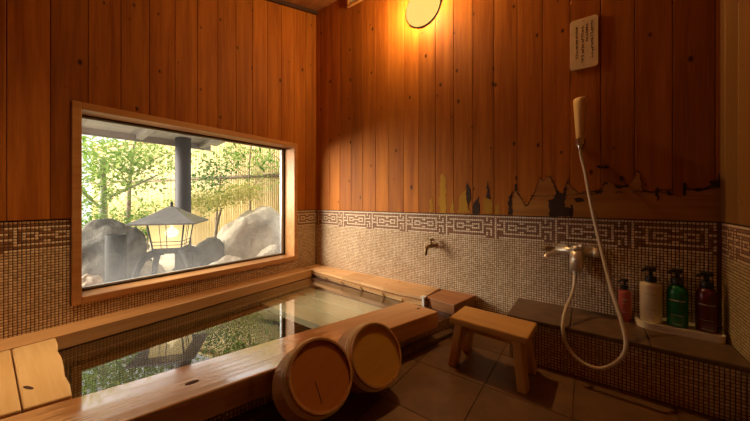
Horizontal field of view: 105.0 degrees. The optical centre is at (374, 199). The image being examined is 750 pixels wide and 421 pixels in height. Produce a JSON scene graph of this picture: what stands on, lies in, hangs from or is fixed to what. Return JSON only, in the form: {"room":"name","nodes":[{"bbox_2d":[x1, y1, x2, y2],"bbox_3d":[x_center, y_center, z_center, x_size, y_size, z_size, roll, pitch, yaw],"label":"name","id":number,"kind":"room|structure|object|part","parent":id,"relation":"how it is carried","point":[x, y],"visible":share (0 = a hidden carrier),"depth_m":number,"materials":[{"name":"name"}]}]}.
{"room":"spa","nodes":[
{"label":"spa","id":0,"kind":"room"},
{"bbox_2d":[0,0,315,339],"bbox_3d":[-1.404,0.060,1.590,0.177,3.800,2.900,0,0,36],"label":"wall","id":1,"kind":"structure","parent":0,"point":[241,66],"depth_m":1.51,"materials":[{"name":"wood"}]},
{"bbox_2d":[71,100,297,305],"bbox_3d":[-1.123,0.018,1.962,0.179,0.983,1.331,0,0,36],"label":"window","id":2,"kind":"structure","parent":1,"relation":"in","point":[80,110],"depth_m":1.74,"materials":[{"name":"brown wood"}]},
{"bbox_2d":[266,0,317,14],"bbox_3d":[-1.000,-1.528,1.971,0.023,0.355,1.594,0,0,36],"label":"trim","id":3,"kind":"structure","parent":1,"relation":"attached to","point":[281,2],"depth_m":2.41,"materials":[{"name":"brown wood"}]},
{"bbox_2d":[284,0,336,10],"bbox_3d":[-0.354,-1.630,0.837,2.759,0.500,2.970,0,0,36],"label":"ceiling","id":4,"kind":"structure","parent":0,"point":[317,5],"depth_m":2.45,"materials":[{"name":"brown wood"}]},
{"bbox_2d":[263,333,724,420],"bbox_3d":[-0.041,0.790,0.747,1.906,0.060,3.056,0,0,36],"label":"floor","id":5,"kind":"structure","parent":0,"point":[482,386],"depth_m":1.09,"materials":[{"name":"brown tile"}]},
{"bbox_2d":[0,264,475,420],"bbox_3d":[-0.775,0.958,1.091,1.440,0.744,2.760,0,0,36],"label":"bath","id":6,"kind":"object","parent":5,"relation":"in","point":[191,357],"visible":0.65,"depth_m":1.44,"materials":[{"name":"wood"}]},
{"bbox_2d":[0,350,20,419],"bbox_3d":[-1.321,0.606,0.824,0.546,0.035,0.364,0,0,36],"label":"board","id":7,"kind":"object","parent":6,"relation":"on","point":[10,406],"visible":0.83,"depth_m":0.89,"materials":[{"name":"brown wood"}]},
{"bbox_2d":[12,338,71,412],"bbox_3d":[-1.165,0.605,1.011,0.574,0.036,0.116,0,0,36],"label":"board","id":8,"kind":"object","parent":6,"relation":"on","point":[41,381],"visible":0.81,"depth_m":0.96,"materials":[{"name":"brown wood"}]},
{"bbox_2d":[272,337,352,420],"bbox_3d":[-0.210,0.612,0.981,0.245,0.268,0.252,0,0,-36],"label":"wooden bucket","id":9,"kind":"object","parent":5,"relation":"on","point":[317,373],"visible":1,"depth_m":0.93,"materials":[{"name":"brown wood"}]},
{"bbox_2d":[337,322,401,393],"bbox_3d":[-0.025,0.621,1.136,0.242,0.265,0.228,0,0,-37],"label":"wooden bucket","id":10,"kind":"object","parent":5,"relation":"on","point":[373,350],"visible":0.89,"depth_m":1.09,"materials":[{"name":"brown wood"}]},
{"bbox_2d":[448,306,536,394],"bbox_3d":[0.529,0.651,1.301,0.330,0.218,0.215,0,0,39],"label":"stool","id":11,"kind":"object","parent":5,"relation":"on","point":[468,321],"visible":1,"depth_m":1.26,"materials":[{"name":"brown wood"}]},
{"bbox_3d":[0.424,0.665,1.387,0.060,0.189,0.215,0,0,39],"label":"leg","id":12,"kind":"part","parent":11,"relation":"part of","materials":[{"name":"brown wood"}]},
{"bbox_3d":[0.529,0.557,1.301,0.329,0.031,0.184,0,0,39],"label":"seat","id":13,"kind":"part","parent":11,"relation":"part of","materials":[{"name":"brown wood"}]},
{"bbox_3d":[0.632,0.665,1.217,0.060,0.189,0.215,0,0,39],"label":"leg","id":14,"kind":"part","parent":11,"relation":"part of","materials":[{"name":"brown wood"}]},
{"bbox_2d":[507,298,749,420],"bbox_3d":[1.032,0.657,1.289,0.759,0.205,0.301,0,0,36],"label":"shower shelf","id":15,"kind":"object","parent":5,"relation":"on","point":[708,378],"visible":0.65,"depth_m":1.12,"materials":[{"name":"tile"}]},
{"bbox_2d":[618,278,631,321],"bbox_3d":[1.151,0.461,1.329,0.050,0.189,0.052,0,0,36],"label":"pump bottle","id":16,"kind":"object","parent":15,"relation":"on","point":[624,295],"visible":0.97,"depth_m":1.31,"materials":[{"name":"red plastic"}]},
{"bbox_2d":[634,313,725,343],"bbox_3d":[1.275,0.541,1.219,0.256,0.028,0.111,0,0,36],"label":"tray","id":17,"kind":"object","parent":15,"relation":"on","point":[691,331],"visible":0.72,"depth_m":1.18,"materials":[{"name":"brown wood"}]},
{"bbox_2d":[640,266,661,323],"bbox_3d":[1.214,0.415,1.268,0.073,0.238,0.076,0,0,36],"label":"pump bottle","id":18,"kind":"object","parent":17,"relation":"on","point":[650,290],"visible":1,"depth_m":1.25,"materials":[{"name":"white plastic"}]},
{"bbox_2d":[666,268,688,328],"bbox_3d":[1.277,0.413,1.219,0.069,0.242,0.072,0,0,36],"label":"pump bottle","id":19,"kind":"object","parent":17,"relation":"on","point":[677,296],"visible":1,"depth_m":1.20,"materials":[{"name":"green plastic"}]},
{"bbox_2d":[695,270,718,333],"bbox_3d":[1.345,0.413,1.169,0.069,0.242,0.072,0,0,36],"label":"pump bottle","id":20,"kind":"object","parent":17,"relation":"on","point":[706,297],"visible":1,"depth_m":1.15,"materials":[{"name":"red plastic"}]},
{"bbox_2d":[316,0,722,331],"bbox_3d":[0.486,0.060,1.964,2.779,3.800,0.159,0,0,36],"label":"wall","id":21,"kind":"structure","parent":0,"point":[456,130],"depth_m":1.64,"materials":[{"name":"wood"}]},
{"bbox_2d":[347,0,362,7],"bbox_3d":[-0.072,-1.640,2.267,0.392,0.110,0.018,0,0,36],"label":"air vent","id":22,"kind":"object","parent":21,"relation":"in","point":[350,3],"visible":1,"depth_m":2.35,"materials":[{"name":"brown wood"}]},
{"bbox_2d":[406,0,440,27],"bbox_3d":[0.317,-1.322,1.966,0.266,0.266,0.044,0,0,36],"label":"wall lamp","id":23,"kind":"object","parent":21,"relation":"attached to","point":[419,13],"visible":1,"depth_m":1.95,"materials":[{"name":"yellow glass"}]},
{"bbox_2d":[424,238,437,254],"bbox_3d":[0.365,0.307,1.890,0.051,0.103,0.122,0,0,36],"label":"tap","id":24,"kind":"object","parent":21,"relation":"attached to","point":[434,245],"visible":1,"depth_m":1.88,"materials":[{"name":"gold metal"}]},
{"bbox_3d":[0.343,0.326,1.871,0.066,0.064,0.026,0,0,-41],"label":"spout","id":25,"kind":"part","parent":24,"relation":"part of","materials":[{"name":"gold metal"}]},
{"bbox_2d":[541,243,599,272],"bbox_3d":[0.972,0.291,1.446,0.245,0.147,0.119,0,0,36],"label":"shower mixer","id":26,"kind":"object","parent":21,"relation":"attached to","point":[577,252],"visible":1,"depth_m":1.42,"materials":[{"name":"metal"}]},
{"bbox_3d":[0.908,0.258,1.510,0.066,0.027,0.026,0,0,36],"label":"temperature handle","id":27,"kind":"part","parent":26,"relation":"part of","materials":[{"name":"gold metal"}]},
{"bbox_3d":[0.900,0.279,1.472,0.090,0.051,0.028,0,0,-16],"label":"spout","id":28,"kind":"part","parent":26,"relation":"part of","materials":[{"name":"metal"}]},
{"bbox_3d":[0.997,0.234,1.423,0.066,0.033,0.093,0,0,36],"label":"lever","id":29,"kind":"part","parent":26,"relation":"part of","materials":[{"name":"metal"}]},
{"bbox_2d":[575,138,585,145],"bbox_3d":[1.020,-0.285,1.430,0.042,0.038,0.074,0,0,36],"label":"holder","id":30,"kind":"object","parent":21,"relation":"attached to","point":[579,140],"visible":0.86,"depth_m":1.40,"materials":[{"name":"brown metal"}]},
{"bbox_2d":[561,97,627,370],"bbox_3d":[0.967,0.091,1.284,0.220,1.180,0.329,0,0,36],"label":"shower","id":31,"kind":"object","parent":30,"relation":"in","point":[580,104],"visible":0.98,"depth_m":1.32,"materials":[{"name":"white plastic"}]},
{"bbox_2d":[570,15,597,70],"bbox_3d":[1.050,-0.786,1.449,0.115,0.254,0.008,0,0,36],"label":"plaque","id":32,"kind":"object","parent":21,"relation":"attached to","point":[584,31],"visible":1,"depth_m":1.45,"materials":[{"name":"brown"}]},
{"bbox_2d":[720,0,749,362],"bbox_3d":[0.700,-0.510,0.075,0.156,2.660,2.950,0,0,36],"label":"wall","id":33,"kind":"structure","parent":0,"point":[734,14],"depth_m":1.07,"materials":[{"name":"wood"}]},
{"label":"outside","id":34,"kind":"structure","parent":0,"visible":0},
{"bbox_2d":[147,241,195,271],"bbox_3d":[-3.951,0.682,3.523,6.200,0.042,7.000,0,0,36],"label":"ground","id":35,"kind":"structure","parent":34,"point":[167,261],"depth_m":3.24,"materials":[{"name":"soil"}]},
{"bbox_2d":[82,274,103,286],"bbox_3d":[-1.766,0.653,1.786,0.169,0.389,0.191,0,0,26],"label":"boulder","id":36,"kind":"object","parent":35,"relation":"on","point":[87,279],"visible":0.11,"depth_m":1.76,"materials":[{"name":"grey stone"}]},
{"bbox_2d":[105,234,126,282],"bbox_3d":[-1.789,0.486,1.990,0.116,0.487,0.116,0,0,36],"label":"post","id":37,"kind":"object","parent":35,"relation":"on","point":[115,244],"visible":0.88,"depth_m":1.95,"materials":[{"name":"stone"}]},
{"bbox_2d":[82,218,152,282],"bbox_3d":[-2.187,0.529,2.360,0.650,0.748,0.730,0,0,-2],"label":"boulder","id":38,"kind":"object","parent":35,"relation":"on","point":[94,232],"visible":0.32,"depth_m":2.23,"materials":[{"name":"grey stone"}]},
{"bbox_2d":[82,190,157,247],"bbox_3d":[-2.453,0.309,2.684,1.133,0.782,0.739,0,0,-35],"label":"shrub","id":39,"kind":"object","parent":35,"relation":"on","point":[96,216],"visible":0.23,"depth_m":2.66,"materials":[{"name":"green plant"}]},
{"bbox_2d":[82,191,172,249],"bbox_3d":[-3.125,0.292,3.968,0.865,0.816,1.273,0,0,36],"label":"shrub","id":40,"kind":"object","parent":35,"relation":"on","point":[164,200],"visible":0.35,"depth_m":3.96,"materials":[{"name":"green plant"}]},
{"bbox_2d":[82,136,174,222],"bbox_3d":[-3.068,-0.149,3.545,0.705,1.701,1.340,0,0,22],"label":"tree","id":41,"kind":"object","parent":35,"relation":"on","point":[128,203],"visible":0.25,"depth_m":3.60,"materials":[{"name":"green plant"}]},
{"bbox_2d":[82,135,204,217],"bbox_3d":[-2.391,-0.026,2.925,0.948,1.458,1.317,0,0,36],"label":"tree","id":42,"kind":"object","parent":35,"relation":"on","point":[104,166],"visible":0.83,"depth_m":2.73,"materials":[{"name":"green plant"}]},
{"bbox_2d":[139,261,165,276],"bbox_3d":[-1.927,0.681,2.423,0.358,0.322,0.343,0,0,30],"label":"boulder","id":43,"kind":"object","parent":35,"relation":"on","point":[146,270],"visible":0.14,"depth_m":2.35,"materials":[{"name":"grey stone"}]},
{"bbox_2d":[125,202,208,277],"bbox_3d":[-1.552,0.360,2.198,0.412,0.689,0.412,0,0,-18],"label":"lantern","id":44,"kind":"object","parent":35,"relation":"on","point":[169,229],"visible":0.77,"depth_m":2.10,"materials":[{"name":"stone"}]},
{"bbox_3d":[-1.624,0.531,2.058,0.176,0.348,0.176,0,0,-18],"label":"leg","id":45,"kind":"part","parent":44,"relation":"part of","materials":[{"name":"stone"}]},
{"bbox_3d":[-1.698,0.531,2.274,0.217,0.348,0.049,0,0,27],"label":"leg","id":46,"kind":"part","parent":44,"relation":"part of","materials":[{"name":"stone"}]},
{"bbox_3d":[-1.521,0.273,2.103,0.214,0.186,0.025,0,0,-18],"label":"pane","id":47,"kind":"part","parent":44,"relation":"part of","materials":[{"name":"paper"}]},
{"bbox_3d":[-1.552,0.384,2.198,0.236,0.041,0.236,0,0,-18],"label":"dish","id":48,"kind":"part","parent":44,"relation":"part of","materials":[{"name":"stone"}]},
{"bbox_3d":[-1.405,0.531,2.123,0.217,0.348,0.049,0,0,27],"label":"leg","id":49,"kind":"part","parent":44,"relation":"part of","materials":[{"name":"stone"}]},
{"bbox_3d":[-1.457,0.273,2.229,0.025,0.186,0.214,0,0,-18],"label":"pane","id":50,"kind":"part","parent":44,"relation":"part of","materials":[{"name":"paper"}]},
{"bbox_3d":[-1.476,0.531,2.345,0.049,0.348,0.217,0,0,27],"label":"leg","id":51,"kind":"part","parent":44,"relation":"part of","materials":[{"name":"stone"}]},
{"bbox_2d":[172,137,193,270],"bbox_3d":[-1.755,0.080,2.636,0.170,1.300,0.170,0,0,36],"label":"post","id":52,"kind":"object","parent":35,"relation":"on","point":[182,144],"visible":0.41,"depth_m":2.58,"materials":[{"name":"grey wood"}]},
{"bbox_2d":[82,119,223,150],"bbox_3d":[-1.649,-0.585,2.190,0.910,0.190,1.258,0,0,36],"label":"roof eave","id":53,"kind":"object","parent":52,"relation":"on","point":[89,127],"visible":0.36,"depth_m":2.37,"materials":[{"name":"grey wood"}]},
{"bbox_2d":[89,140,279,244],"bbox_3d":[-3.017,-0.113,4.459,4.818,1.826,0.068,0,0,21],"label":"bamboo fence","id":54,"kind":"object","parent":35,"relation":"on","point":[201,231],"visible":0.11,"depth_m":4.26,"materials":[{"name":"brown plant"}]},
{"bbox_3d":[-3.021,-0.960,4.447,4.815,0.044,0.044,0,0,21],"label":"rail","id":55,"kind":"part","parent":54,"relation":"part of","materials":[{"name":"yellow wood"}]},
{"bbox_3d":[-3.021,-0.315,4.447,4.815,0.044,0.044,0,0,21],"label":"rail","id":56,"kind":"part","parent":54,"relation":"part of","materials":[{"name":"brown plant"}]},
{"bbox_2d":[192,237,224,266],"bbox_3d":[-1.612,0.615,2.844,0.367,0.483,0.394,0,0,6],"label":"boulder","id":57,"kind":"object","parent":35,"relation":"on","point":[212,248],"visible":0.33,"depth_m":2.74,"materials":[{"name":"grey stone"}]},
{"bbox_2d":[160,177,270,236],"bbox_3d":[-1.730,0.222,3.137,0.644,0.961,1.079,0,0,36],"label":"shrub","id":58,"kind":"object","parent":35,"relation":"on","point":[210,203],"visible":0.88,"depth_m":3.15,"materials":[{"name":"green plant"}]},
{"bbox_2d":[191,145,255,231],"bbox_3d":[-2.007,-0.007,3.671,0.966,1.416,0.846,0,0,-42],"label":"shrub","id":59,"kind":"object","parent":35,"relation":"on","point":[212,174],"visible":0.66,"depth_m":3.58,"materials":[{"name":"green plant"}]},
{"bbox_2d":[209,255,241,264],"bbox_3d":[-1.351,0.675,2.651,0.354,0.316,0.405,0,0,35],"label":"boulder","id":60,"kind":"object","parent":35,"relation":"on","point":[226,258],"visible":0.12,"depth_m":2.63,"materials":[{"name":"grey stone"}]},
{"bbox_2d":[205,142,275,209],"bbox_3d":[-1.571,-0.100,3.674,0.799,1.601,1.018,0,0,36],"label":"tree","id":61,"kind":"object","parent":35,"relation":"on","point":[233,156],"visible":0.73,"depth_m":3.58,"materials":[{"name":"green plant"}]},
{"bbox_2d":[217,206,279,258],"bbox_3d":[-1.353,0.550,3.250,0.742,0.955,0.893,0,0,-4],"label":"boulder","id":62,"kind":"object","parent":35,"relation":"on","point":[244,237],"visible":0.48,"depth_m":2.95,"materials":[{"name":"grey stone"}]},
{"bbox_2d":[233,143,279,193],"bbox_3d":[-1.007,0.001,3.279,1.213,1.401,0.840,0,0,-40],"label":"tree","id":63,"kind":"object","parent":35,"relation":"on","point":[234,144],"visible":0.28,"depth_m":3.12,"materials":[{"name":"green plant"}]},
{"bbox_2d":[256,244,279,256],"bbox_3d":[-0.997,0.628,2.855,0.382,0.364,0.340,0,0,-44],"label":"boulder","id":64,"kind":"object","parent":35,"relation":"on","point":[271,249],"visible":0.17,"depth_m":2.78,"materials":[{"name":"grey stone"}]}
]}

